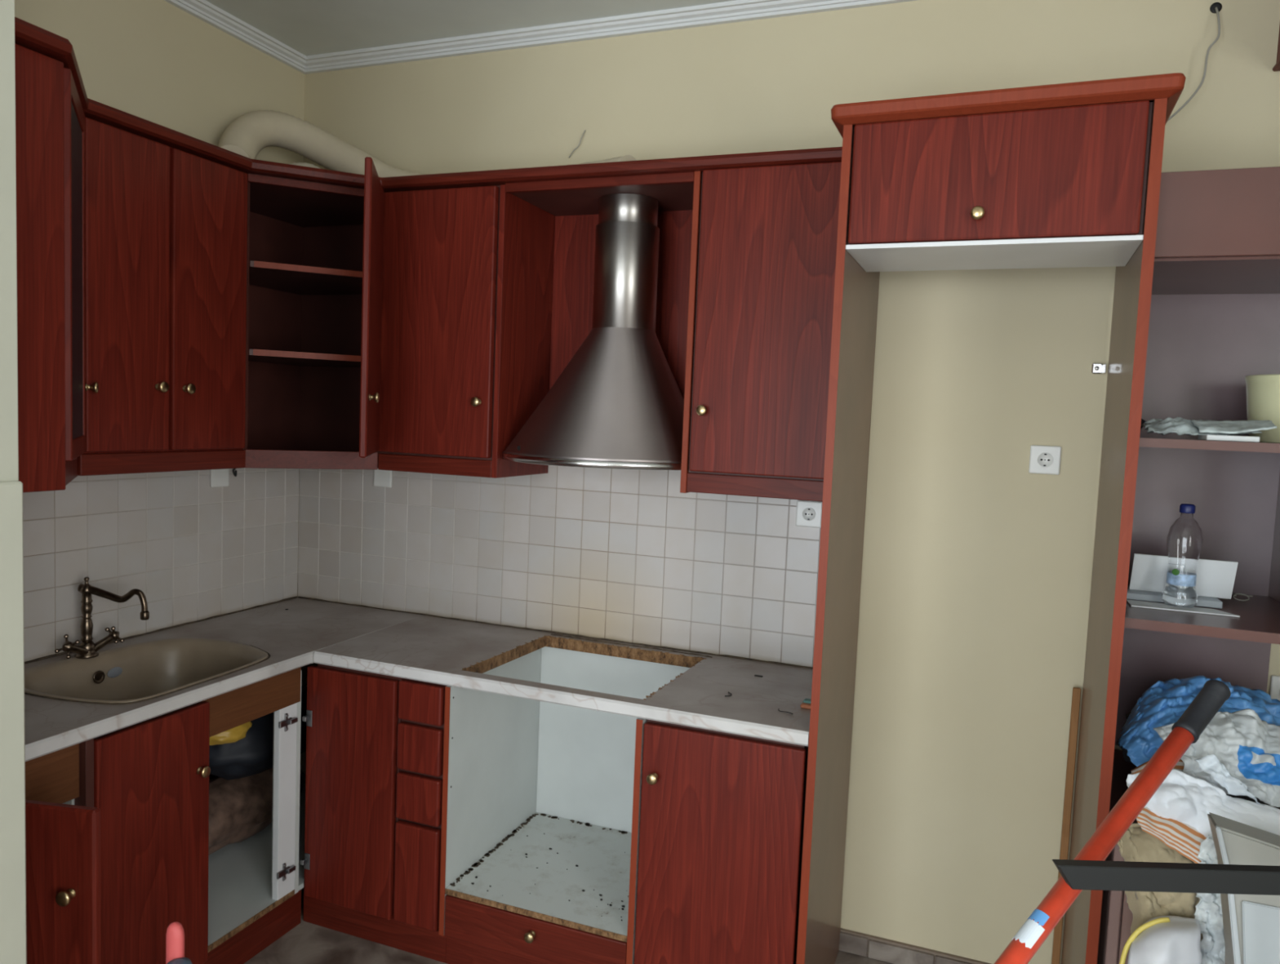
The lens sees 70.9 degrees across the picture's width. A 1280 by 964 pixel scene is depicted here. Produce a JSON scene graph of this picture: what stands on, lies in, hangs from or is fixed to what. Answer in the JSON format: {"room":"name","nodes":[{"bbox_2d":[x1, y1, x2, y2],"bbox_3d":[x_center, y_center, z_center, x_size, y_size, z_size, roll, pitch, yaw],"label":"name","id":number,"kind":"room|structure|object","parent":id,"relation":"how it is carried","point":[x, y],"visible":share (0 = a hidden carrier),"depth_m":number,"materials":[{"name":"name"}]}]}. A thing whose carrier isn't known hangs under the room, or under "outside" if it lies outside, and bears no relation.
{"room":"kitchen","nodes":[
{"label":"kitchen","id":0,"kind":"room"},
{"bbox_2d":[0,0,26,963],"bbox_3d":[-1.529,0.006,1.609,1.068,2.985,0.117,4,4,21],"label":"wall partition","id":1,"kind":"structure","parent":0,"point":[13,944],"depth_m":1.46,"materials":[{"name":"paint"}]},
{"bbox_2d":[14,43,98,492],"bbox_3d":[-1.560,-0.455,2.009,0.663,0.909,0.644,4,4,21],"label":"upper cabinet","id":2,"kind":"object","parent":1,"relation":"attached to","point":[51,157],"visible":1,"depth_m":1.90,"materials":[{"name":"laminate"}]},
{"bbox_2d":[14,16,842,191],"bbox_3d":[-0.601,-0.924,2.457,2.125,0.035,1.106,1,5,-24],"label":"crown molding","id":3,"kind":"structure","parent":2,"relation":"on","point":[28,35],"depth_m":2.56,"materials":[{"name":"brown wood"}]},
{"bbox_2d":[14,0,304,662],"bbox_3d":[-2.349,0.004,1.168,0.150,2.985,5.208,4,4,21],"label":"wall","id":4,"kind":"structure","parent":0,"point":[195,550],"depth_m":2.94,"materials":[{"name":"beige paint"}]},
{"bbox_2d":[77,117,248,475],"bbox_3d":[-1.472,-0.493,2.595,0.410,0.909,0.554,4,4,21],"label":"upper cabinet","id":5,"kind":"object","parent":4,"relation":"attached to","point":[166,226],"visible":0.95,"depth_m":2.49,"materials":[{"name":"brown wood"}]},
{"bbox_2d":[209,468,228,487],"bbox_3d":[-1.491,-0.022,3.188,0.011,0.078,0.078,4,4,21],"label":"wall socket","id":6,"kind":"object","parent":4,"relation":"attached to","point":[218,477],"visible":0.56,"depth_m":3.18,"materials":[{"name":"white plastic"}]},
{"bbox_2d":[164,0,306,74],"bbox_3d":[-2.200,-1.457,1.029,0.055,0.042,5.208,4,4,21],"label":"trim","id":7,"kind":"structure","parent":4,"relation":"attached to","point":[203,10],"depth_m":3.13,"materials":[{"name":"white paint"}]},
{"bbox_2d":[205,0,735,56],"bbox_3d":[-0.187,-1.398,0.255,4.650,0.120,5.500,4,4,21],"label":"ceiling","id":8,"kind":"structure","parent":0,"point":[308,27],"depth_m":3.01,"materials":[{"name":"paint"}]},
{"bbox_2d":[244,888,892,963],"bbox_3d":[-0.316,1.696,0.478,4.650,0.120,5.500,4,4,21],"label":"floor","id":9,"kind":"structure","parent":0,"point":[307,943],"depth_m":2.77,"materials":[{"name":"stone"}]},
{"bbox_2d":[25,743,101,963],"bbox_3d":[-1.529,0.994,1.987,0.921,0.761,0.474,4,4,21],"label":"base cabinet","id":10,"kind":"object","parent":9,"relation":"on","point":[63,837],"visible":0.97,"depth_m":1.81,"materials":[{"name":"brown wood"}]},
{"bbox_2d":[165,921,191,963],"bbox_3d":[-0.930,1.190,1.780,0.240,0.650,0.220,4,4,21],"label":"dustpan","id":11,"kind":"object","parent":9,"relation":"on","point":[175,935],"visible":1,"depth_m":1.76,"materials":[{"name":"red plastic"}]},
{"bbox_2d":[74,666,305,963],"bbox_3d":[-1.430,1.000,2.664,0.626,0.861,1.810,4,4,21],"label":"base cabinet","id":12,"kind":"object","parent":9,"relation":"on","point":[148,780],"visible":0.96,"depth_m":2.42,"materials":[{"name":"brown wood"}]},
{"bbox_2d":[24,596,422,761],"bbox_3d":[-1.421,0.546,2.644,0.607,0.045,1.828,4,4,21],"label":"countertop","id":13,"kind":"structure","parent":12,"relation":"on","point":[291,637],"depth_m":2.81,"materials":[{"name":"stone"}]},
{"bbox_2d":[54,577,149,658],"bbox_3d":[-1.567,0.403,2.633,0.207,0.238,0.189,4,4,21],"label":"tap","id":14,"kind":"object","parent":13,"relation":"on","point":[86,649],"visible":1,"depth_m":2.64,"materials":[{"name":"brown metal"}]},
{"bbox_2d":[24,637,270,739],"bbox_3d":[-1.425,0.615,2.601,0.508,0.174,0.638,4,4,21],"label":"sink","id":15,"kind":"object","parent":13,"relation":"in","point":[140,672],"visible":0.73,"depth_m":2.75,"materials":[{"name":"beige ceramic"}]},
{"bbox_2d":[208,765,305,855],"bbox_3d":[-1.423,1.128,3.112,0.254,0.237,0.695,4,4,21],"label":"crumpled bag","id":16,"kind":"object","parent":12,"relation":"on","point":[239,809],"visible":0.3,"depth_m":3.04,"materials":[{"name":"brown plastic"}]},
{"bbox_2d":[208,684,306,780],"bbox_3d":[-1.335,0.878,3.209,0.334,0.282,0.615,4,4,21],"label":"sack","id":17,"kind":"object","parent":16,"relation":"on","point":[252,754],"visible":0.27,"depth_m":3.00,"materials":[{"name":"black"}]},
{"bbox_2d":[209,721,252,745],"bbox_3d":[-1.323,0.768,2.807,0.210,0.094,0.190,4,4,21],"label":"bag","id":18,"kind":"object","parent":17,"relation":"on","point":[233,735],"visible":0.25,"depth_m":2.75,"materials":[{"name":"yellow plastic"}]},
{"bbox_2d":[300,663,446,963],"bbox_3d":[-0.729,1.003,3.043,0.539,0.858,0.602,4,4,21],"label":"base cabinet","id":19,"kind":"object","parent":9,"relation":"on","point":[352,719],"depth_m":2.78,"materials":[{"name":"laminate"}]},
{"bbox_2d":[438,646,690,963],"bbox_3d":[-0.199,0.992,2.837,0.625,0.764,0.624,4,4,21],"label":"housing","id":20,"kind":"object","parent":9,"relation":"on","point":[515,769],"visible":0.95,"depth_m":2.91,"materials":[{"name":"white laminate"}]},
{"bbox_2d":[471,833,628,920],"bbox_3d":[-0.200,1.226,2.829,0.533,0.003,0.446,4,4,21],"label":"crumbs","id":21,"kind":"object","parent":20,"relation":"on","point":[526,854],"visible":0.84,"depth_m":2.71,"materials":[{"name":"black"}]},
{"bbox_2d":[445,719,808,963],"bbox_3d":[0.012,1.055,2.754,1.054,0.858,0.616,4,4,21],"label":"base cabinet","id":22,"kind":"object","parent":9,"relation":"on","point":[722,815],"visible":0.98,"depth_m":2.38,"materials":[{"name":"laminate"}]},
{"bbox_2d":[297,596,813,746],"bbox_3d":[-0.469,0.564,2.938,2.153,0.045,0.607,4,4,21],"label":"countertop","id":23,"kind":"structure","parent":22,"relation":"on","point":[455,652],"depth_m":2.74,"materials":[{"name":"stone"}]},
{"bbox_2d":[800,698,811,709],"bbox_3d":[0.469,0.613,2.479,0.044,0.016,0.050,4,4,21],"label":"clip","id":24,"kind":"object","parent":23,"relation":"on","point":[806,704],"visible":0.54,"depth_m":2.47,"materials":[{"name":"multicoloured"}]},
{"bbox_2d":[795,72,1186,963],"bbox_3d":[0.863,0.322,2.380,0.740,2.443,0.634,4,4,22],"label":"housing","id":25,"kind":"object","parent":9,"relation":"on","point":[1068,175],"visible":1,"depth_m":2.11,"materials":[{"name":"brown laminate"}]},
{"bbox_2d":[1117,822,1203,941],"bbox_3d":[1.131,0.930,1.916,0.230,0.377,0.086,4,4,21],"label":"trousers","id":26,"kind":"object","parent":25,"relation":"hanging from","point":[1135,845],"visible":0.3,"depth_m":1.90,"materials":[{"name":"beige fabric"}]},
{"bbox_2d":[1130,759,1206,863],"bbox_3d":[1.155,0.717,1.961,0.158,0.180,0.222,4,4,21],"label":"striped shirt","id":27,"kind":"object","parent":26,"relation":"on","point":[1184,838],"visible":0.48,"depth_m":1.89,"materials":[{"name":"orange fabric"}]},
{"bbox_2d":[1126,768,1279,837],"bbox_3d":[1.241,0.699,1.873,0.403,0.133,0.080,4,5,27],"label":"sheet","id":28,"kind":"object","parent":27,"relation":"on","point":[1183,797],"visible":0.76,"depth_m":1.89,"materials":[{"name":"fabric"}]},
{"bbox_2d":[1195,754,1264,805],"bbox_3d":[1.256,0.643,1.879,0.170,0.120,0.032,5,5,32],"label":"bag","id":29,"kind":"object","parent":28,"relation":"on","point":[1210,764],"visible":0.98,"depth_m":1.89,"materials":[{"name":"white plastic"}]},
{"bbox_2d":[1194,833,1225,963],"bbox_3d":[1.175,0.876,1.821,0.063,0.313,0.083,2,4,-3],"label":"bubble wrap","id":30,"kind":"object","parent":26,"relation":"hanging from","point":[1208,912],"visible":0.38,"depth_m":1.83,"materials":[{"name":"white plastic"}]},
{"bbox_2d":[1051,687,1080,963],"bbox_3d":[1.234,1.067,2.612,0.020,0.955,0.014,4,4,21],"label":"wooden lath","id":31,"kind":"object","parent":9,"relation":"on","point":[1076,696],"visible":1,"depth_m":2.59,"materials":[{"name":"brown wood"}]},
{"bbox_2d":[994,680,1231,963],"bbox_3d":[0.348,0.984,1.335,1.751,1.211,0.045,0,5,-31],"label":"pole","id":32,"kind":"object","parent":9,"relation":"on","point":[1186,731],"visible":1,"depth_m":1.59,"materials":[{"name":"red paint"}]},
{"bbox_2d":[1052,859,1279,895],"bbox_3d":[1.172,1.116,1.444,1.099,1.011,0.262,2,4,-1],"label":"trestle","id":33,"kind":"object","parent":9,"relation":"on","point":[1095,875],"visible":1,"depth_m":1.39,"materials":[{"name":"grey metal"}]},
{"bbox_2d":[1097,749,1279,963],"bbox_3d":[1.584,1.196,2.182,0.898,0.790,0.590,4,4,21],"label":"base cabinet","id":34,"kind":"object","parent":9,"relation":"on","point":[1116,917],"visible":0.02,"depth_m":2.08,"materials":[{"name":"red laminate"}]},
{"bbox_2d":[1115,711,1268,805],"bbox_3d":[1.455,0.670,2.247,0.473,0.221,0.371,4,4,21],"label":"cloth bundle","id":35,"kind":"object","parent":34,"relation":"on","point":[1126,758],"visible":0.04,"depth_m":2.14,"materials":[{"name":"fabric"}]},
{"bbox_2d":[1118,675,1279,766],"bbox_3d":[1.407,0.597,2.156,0.468,0.207,0.334,4,4,21],"label":"bag","id":36,"kind":"object","parent":35,"relation":"on","point":[1163,704],"visible":0.45,"depth_m":2.18,"materials":[{"name":"blue plastic"}]},
{"bbox_2d":[1152,708,1279,807],"bbox_3d":[1.332,0.602,1.944,0.357,0.187,0.190,4,4,17],"label":"bag","id":37,"kind":"object","parent":36,"relation":"on","point":[1248,746],"visible":0.73,"depth_m":1.95,"materials":[{"name":"white plastic"}]},
{"bbox_2d":[1115,166,1279,746],"bbox_3d":[1.570,0.057,2.157,0.766,1.462,0.562,4,4,21],"label":"shelf unit","id":38,"kind":"object","parent":34,"relation":"on","point":[1215,314],"visible":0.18,"depth_m":2.42,"materials":[{"name":"brown laminate"}]},
{"bbox_2d":[1140,418,1164,435],"bbox_3d":[1.281,-0.139,2.261,0.076,0.045,0.138,4,4,21],"label":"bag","id":39,"kind":"object","parent":38,"relation":"on","point":[1143,421],"visible":0.21,"depth_m":2.24,"materials":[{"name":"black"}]},
{"bbox_2d":[1126,585,1222,608],"bbox_3d":[1.349,0.292,2.297,0.215,0.018,0.130,4,4,21],"label":"booklet","id":40,"kind":"object","parent":38,"relation":"on","point":[1138,595],"visible":0.32,"depth_m":2.25,"materials":[{"name":"grey paper"}]},
{"bbox_2d":[1128,553,1238,599],"bbox_3d":[1.362,0.236,2.257,0.225,0.098,0.039,4,4,21],"label":"paper","id":41,"kind":"object","parent":40,"relation":"on","point":[1215,578],"visible":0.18,"depth_m":2.25,"materials":[{"name":"grey paper"}]},
{"bbox_2d":[1161,503,1203,608],"bbox_3d":[1.329,0.179,2.196,0.077,0.253,0.077,4,4,21],"label":"water bottle","id":42,"kind":"object","parent":38,"relation":"on","point":[1184,540],"visible":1,"depth_m":2.17,"materials":[{"name":"clear plastic"}]},
{"bbox_2d":[1172,568,1179,575],"bbox_3d":[1.301,0.219,2.182,0.003,0.016,0.017,-1,5,-38],"label":"print","id":43,"kind":"object","parent":42,"relation":"on","point":[1175,571],"depth_m":2.18,"materials":[{"name":"green"}]},
{"bbox_2d":[1126,600,1239,617],"bbox_3d":[1.312,0.306,2.178,0.227,0.003,0.080,4,4,21],"label":"loose sheet","id":44,"kind":"object","parent":38,"relation":"on","point":[1131,602],"visible":0.86,"depth_m":2.17,"materials":[{"name":"white paper"}]},
{"bbox_2d":[1140,417,1262,435],"bbox_3d":[1.326,-0.130,2.136,0.230,0.046,0.246,4,4,21],"label":"newspaper","id":45,"kind":"object","parent":38,"relation":"on","point":[1179,425],"visible":0.48,"depth_m":2.09,"materials":[{"name":"grey paper"}]},
{"bbox_2d":[1197,435,1259,442],"bbox_3d":[1.321,-0.098,2.018,0.100,0.012,0.090,4,4,21],"label":"envelope","id":46,"kind":"object","parent":38,"relation":"on","point":[1214,437],"visible":0.92,"depth_m":1.98,"materials":[{"name":"white paper"}]},
{"bbox_2d":[1191,419,1276,433],"bbox_3d":[1.349,-0.126,2.037,0.155,0.036,0.112,4,4,21],"label":"newspaper","id":47,"kind":"object","parent":46,"relation":"on","point":[1204,426],"visible":1,"depth_m":2.03,"materials":[{"name":"white paper"}]},
{"bbox_2d":[1217,592,1253,600],"bbox_3d":[1.554,0.294,2.368,0.085,0.017,0.112,4,4,21],"label":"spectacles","id":48,"kind":"object","parent":38,"relation":"on","point":[1234,594],"visible":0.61,"depth_m":2.32,"materials":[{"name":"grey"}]},
{"bbox_2d":[1244,373,1279,443],"bbox_3d":[1.576,-0.174,2.183,0.191,0.162,0.191,4,4,21],"label":"plant pot","id":49,"kind":"object","parent":38,"relation":"on","point":[1262,391],"visible":0.81,"depth_m":2.15,"materials":[{"name":"beige ceramic"}]},
{"bbox_2d":[1207,812,1279,963],"bbox_3d":[1.228,1.122,1.601,0.440,0.990,0.082,4,4,21],"label":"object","id":50,"kind":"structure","parent":9,"relation":"on","point":[1251,922],"depth_m":1.60,"materials":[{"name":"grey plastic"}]},
{"bbox_2d":[297,0,1279,963],"bbox_3d":[0.706,0.009,2.859,4.650,2.985,0.148,4,4,21],"label":"wall","id":51,"kind":"structure","parent":0,"point":[976,574],"depth_m":2.77,"materials":[{"name":"beige paint"}]},
{"bbox_2d":[242,156,384,469],"bbox_3d":[-1.048,-0.507,3.029,0.891,0.909,0.734,4,4,21],"label":"upper cabinet","id":52,"kind":"object","parent":51,"relation":"attached to","point":[314,260],"visible":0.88,"depth_m":3.32,"materials":[{"name":"laminate"}]},
{"bbox_2d":[232,468,236,476],"bbox_3d":[-1.461,-0.053,3.242,0.010,0.069,0.019,4,4,21],"label":"loose wire","id":53,"kind":"object","parent":52,"relation":"hanging from","point":[233,469],"visible":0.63,"depth_m":3.24,"materials":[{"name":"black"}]},
{"bbox_2d":[288,162,320,168],"bbox_3d":[-1.131,-1.028,3.075,0.114,0.109,0.222,4,4,21],"label":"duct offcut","id":54,"kind":"object","parent":52,"relation":"on","point":[304,164],"visible":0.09,"depth_m":3.01,"materials":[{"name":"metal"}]},
{"bbox_2d":[248,349,360,367],"bbox_3d":[-1.150,-0.427,3.120,0.611,0.018,0.610,4,4,21],"label":"shelf","id":55,"kind":"object","parent":52,"relation":"attached to","point":[256,357],"depth_m":3.00,"materials":[{"name":"laminate"}]},
{"bbox_2d":[248,260,362,295],"bbox_3d":[-1.138,-0.700,3.101,0.611,0.018,0.610,4,4,21],"label":"shelf","id":56,"kind":"object","parent":52,"relation":"attached to","point":[268,277],"depth_m":3.07,"materials":[{"name":"laminate"}]},
{"bbox_2d":[217,109,636,177],"bbox_3d":[-0.686,-1.110,3.053,1.421,0.320,0.453,3,4,5],"label":"flexible duct","id":57,"kind":"object","parent":52,"relation":"on","point":[253,131],"visible":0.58,"depth_m":3.16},
{"bbox_2d":[373,468,392,487],"bbox_3d":[-0.978,-0.021,3.418,0.080,0.080,0.011,4,4,21],"label":"wall socket","id":58,"kind":"object","parent":51,"relation":"attached to","point":[383,478],"visible":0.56,"depth_m":3.41,"materials":[{"name":"white plastic"}]},
{"bbox_2d":[377,184,555,478],"bbox_3d":[-0.589,-0.488,3.029,0.451,0.909,0.408,4,4,21],"label":"upper cabinet","id":59,"kind":"object","parent":51,"relation":"attached to","point":[468,277],"visible":0.96,"depth_m":2.87,"materials":[{"name":"laminate"}]},
{"bbox_2d":[568,129,585,158],"bbox_3d":[-0.216,-1.155,3.066,0.060,0.090,0.012,4,4,21],"label":"loose wire","id":60,"kind":"object","parent":51,"relation":"attached to","point":[584,130],"visible":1,"depth_m":3.06,"materials":[{"name":"grey"}]},
{"bbox_2d":[502,193,684,470],"bbox_3d":[-0.110,-0.470,2.792,0.602,0.829,0.477,4,4,21],"label":"hood","id":61,"kind":"object","parent":51,"relation":"attached to","point":[618,403],"visible":0.9,"depth_m":2.73,"materials":[{"name":"metal"}]},
{"bbox_2d":[505,171,694,399],"bbox_3d":[-0.083,-0.503,2.857,0.610,0.819,0.361,4,4,21],"label":"hood surround","id":62,"kind":"object","parent":51,"relation":"attached to","point":[574,203],"visible":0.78,"depth_m":2.96,"materials":[{"name":"brown wood"}]},
{"bbox_2d":[304,0,916,74],"bbox_3d":[0.730,-1.453,2.668,4.358,0.042,0.055,4,4,21],"label":"trim","id":63,"kind":"structure","parent":51,"relation":"attached to","point":[737,11],"depth_m":3.01,"materials":[{"name":"white paint"}]},
{"bbox_2d":[680,161,841,501],"bbox_3d":[0.399,-0.421,2.653,0.442,0.919,0.408,4,4,21],"label":"upper cabinet","id":64,"kind":"object","parent":51,"relation":"attached to","point":[763,248],"visible":0.87,"depth_m":2.49,"materials":[{"name":"laminate"}]},
{"bbox_2d":[795,500,822,528],"bbox_3d":[0.535,0.102,2.842,0.082,0.082,0.013,4,4,21],"label":"wall socket","id":65,"kind":"object","parent":51,"relation":"attached to","point":[808,513],"visible":0.95,"depth_m":2.84,"materials":[{"name":"white plastic"}]},
{"bbox_2d":[839,928,991,963],"bbox_3d":[0.916,1.488,2.779,0.610,0.066,0.022,4,4,21],"label":"baseboard","id":66,"kind":"structure","parent":51,"relation":"attached to","point":[886,950],"depth_m":2.82,"materials":[{"name":"tile"}]},
{"bbox_2d":[1028,444,1061,475],"bbox_3d":[1.171,-0.064,2.598,0.082,0.082,0.013,4,4,21],"label":"wall socket","id":67,"kind":"object","parent":51,"relation":"attached to","point":[1043,460],"visible":1,"depth_m":2.59,"materials":[{"name":"white plastic"}]},
{"bbox_2d":[1091,363,1106,373],"bbox_3d":[1.285,-0.319,2.518,0.031,0.030,0.051,4,4,21],"label":"wall bracket","id":68,"kind":"object","parent":51,"relation":"attached to","point":[1096,368],"visible":1,"depth_m":2.53,"materials":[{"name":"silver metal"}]},
{"bbox_2d":[1168,7,1220,120],"bbox_3d":[1.416,-1.095,2.386,0.228,0.348,0.052,3,4,2],"label":"hanging cable","id":69,"kind":"object","parent":51,"relation":"hanging from","point":[1215,8],"visible":0.8,"depth_m":2.36,"materials":[{"name":"grey plastic"}]},
{"bbox_2d":[1269,675,1279,701],"bbox_3d":[1.742,0.565,2.414,0.082,0.082,0.013,4,4,21],"label":"wall socket","id":70,"kind":"object","parent":51,"relation":"attached to","point":[1274,691],"visible":0.63,"depth_m":2.42,"materials":[{"name":"white plastic"}]},
{"bbox_2d":[1272,25,1279,71],"bbox_3d":[1.890,-1.204,2.057,0.628,0.315,0.387,4,4,21],"label":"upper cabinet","id":71,"kind":"object","parent":51,"relation":"attached to","point":[1277,67],"visible":1,"depth_m":2.34,"materials":[{"name":"brown wood"}]},
{"bbox_2d":[1119,915,1202,963],"bbox_3d":[1.057,0.977,1.826,0.149,0.182,0.126,4,4,21],"label":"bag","id":72,"kind":"object","parent":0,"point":[1161,940],"visible":1,"depth_m":1.80,"materials":[{"name":"white plastic"}]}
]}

